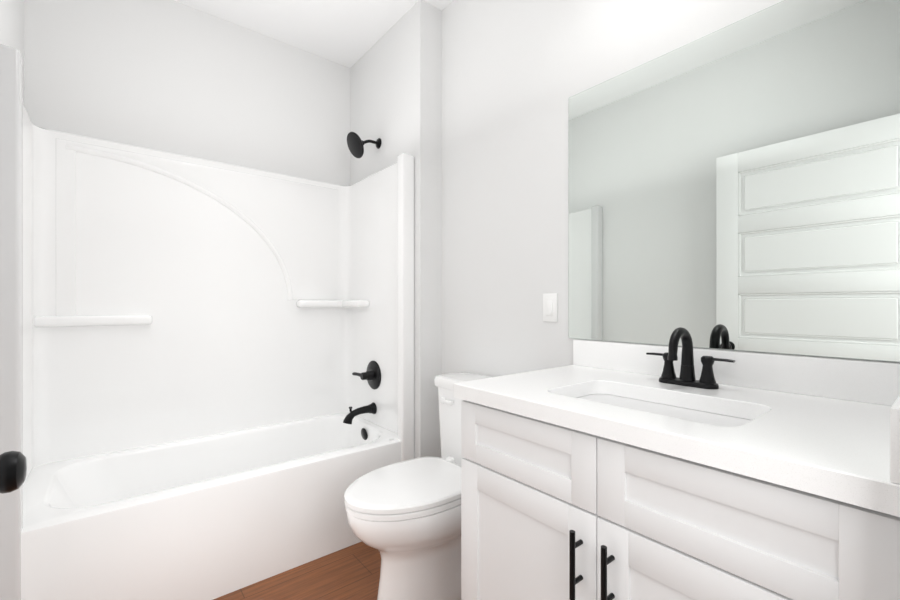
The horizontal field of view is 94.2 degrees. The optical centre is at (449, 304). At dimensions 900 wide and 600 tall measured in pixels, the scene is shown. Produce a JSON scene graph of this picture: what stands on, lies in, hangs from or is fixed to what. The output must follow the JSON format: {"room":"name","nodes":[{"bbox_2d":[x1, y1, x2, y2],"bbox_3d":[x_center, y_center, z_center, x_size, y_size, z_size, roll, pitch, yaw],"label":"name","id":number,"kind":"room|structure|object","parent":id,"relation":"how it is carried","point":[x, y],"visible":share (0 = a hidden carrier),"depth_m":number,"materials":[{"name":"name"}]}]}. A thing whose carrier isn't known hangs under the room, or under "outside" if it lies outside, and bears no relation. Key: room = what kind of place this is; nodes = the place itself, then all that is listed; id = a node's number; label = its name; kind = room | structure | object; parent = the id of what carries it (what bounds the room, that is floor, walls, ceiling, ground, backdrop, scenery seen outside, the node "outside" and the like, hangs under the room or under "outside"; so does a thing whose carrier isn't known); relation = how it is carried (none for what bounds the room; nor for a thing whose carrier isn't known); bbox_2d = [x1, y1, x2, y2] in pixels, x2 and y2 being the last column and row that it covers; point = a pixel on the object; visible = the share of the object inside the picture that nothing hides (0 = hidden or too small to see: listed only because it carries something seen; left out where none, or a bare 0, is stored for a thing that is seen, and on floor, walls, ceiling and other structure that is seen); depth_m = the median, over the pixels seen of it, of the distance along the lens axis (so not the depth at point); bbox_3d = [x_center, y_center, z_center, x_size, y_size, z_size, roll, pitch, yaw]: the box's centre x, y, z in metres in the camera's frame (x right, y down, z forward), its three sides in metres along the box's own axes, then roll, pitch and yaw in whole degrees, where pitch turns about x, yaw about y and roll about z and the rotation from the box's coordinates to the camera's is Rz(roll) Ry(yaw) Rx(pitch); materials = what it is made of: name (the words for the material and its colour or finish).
{"room":"bathroom","nodes":[
{"label":"bathroom","id":0,"kind":"room"},
{"bbox_2d":[0,451,26,493],"bbox_3d":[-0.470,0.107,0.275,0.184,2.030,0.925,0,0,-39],"label":"door knob","id":1,"kind":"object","parent":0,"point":[13,467],"depth_m":0.61,"materials":[{"name":"black metal"}]},
{"bbox_2d":[213,541,380,599],"bbox_3d":[-0.029,1.180,0.890,1.904,0.100,3.960,0,0,-39],"label":"floor","id":2,"kind":"structure","parent":0,"point":[351,572],"depth_m":1.71,"materials":[{"name":"wood"}]},
{"bbox_2d":[0,44,413,599],"bbox_3d":[-1.012,0.175,1.993,1.518,1.908,0.762,0,0,-39],"label":"shower","id":3,"kind":"object","parent":2,"relation":"on","point":[189,345],"visible":0.94,"depth_m":2.00,"materials":[{"name":"white plastic"}]},
{"bbox_2d":[343,402,376,423],"bbox_3d":[-0.520,0.621,2.390,0.193,0.100,0.068,0,0,-39],"label":"tub spout","id":4,"kind":"object","parent":3,"relation":"attached to","point":[369,408],"visible":1,"depth_m":2.38,"materials":[{"name":"black metal"}]},
{"bbox_2d":[352,361,380,389],"bbox_3d":[-0.489,0.410,2.438,0.084,0.168,0.203,0,0,-39],"label":"shower valve","id":5,"kind":"object","parent":3,"relation":"attached to","point":[371,375],"visible":1,"depth_m":2.41,"materials":[{"name":"black metal"}]},
{"bbox_2d":[344,372,490,599],"bbox_3d":[-0.062,0.728,1.655,0.737,0.805,0.468,0,0,-39],"label":"toilet","id":6,"kind":"object","parent":2,"relation":"on","point":[404,518],"visible":0.67,"depth_m":1.50,"materials":[{"name":"white ceramic"}]},
{"bbox_2d":[454,339,899,599],"bbox_3d":[0.512,0.629,1.044,0.626,0.999,0.882,0,0,-39],"label":"bathroom vanity","id":7,"kind":"object","parent":2,"relation":"on","point":[599,470],"visible":1,"depth_m":0.84,"materials":[{"name":"white paint"}]},
{"bbox_2d":[646,327,734,388],"bbox_3d":[0.639,0.143,1.153,0.134,0.163,0.229,0,0,-39],"label":"faucet","id":8,"kind":"object","parent":7,"relation":"on","point":[706,380],"visible":1,"depth_m":1.16,"materials":[{"name":"black metal"}]},
{"bbox_2d":[174,0,452,67],"bbox_3d":[-0.406,-1.620,1.357,1.904,0.100,2.760,0,0,-39],"label":"ceiling","id":9,"kind":"structure","parent":0,"point":[349,33],"depth_m":2.30,"materials":[{"name":"white paint"}]},
{"bbox_2d":[0,0,899,457],"bbox_3d":[-0.406,-0.220,1.357,1.904,2.700,2.760,0,0,-39],"label":"wall","id":10,"kind":"structure","parent":0,"point":[464,104],"depth_m":2.04,"materials":[{"name":"white paint"}]},
{"bbox_2d":[347,132,381,157],"bbox_3d":[-0.494,-0.914,2.412,0.191,0.142,0.146,0,0,-39],"label":"shower head","id":11,"kind":"object","parent":10,"relation":"attached to","point":[355,143],"visible":0.98,"depth_m":2.38},
{"bbox_2d":[543,293,556,321],"bbox_3d":[0.398,0.010,1.674,0.012,0.114,0.070,0,0,-39],"label":"light switch","id":12,"kind":"object","parent":10,"relation":"attached to","point":[549,307],"visible":1,"depth_m":1.67,"materials":[{"name":"white plastic"}]},
{"bbox_2d":[569,0,899,361],"bbox_3d":[0.744,-0.334,1.252,0.005,0.922,0.911,0,0,-39],"label":"mirror","id":13,"kind":"object","parent":10,"relation":"attached to","point":[735,186],"visible":1,"depth_m":1.14,"materials":[{"name":"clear mirror"}]}
]}

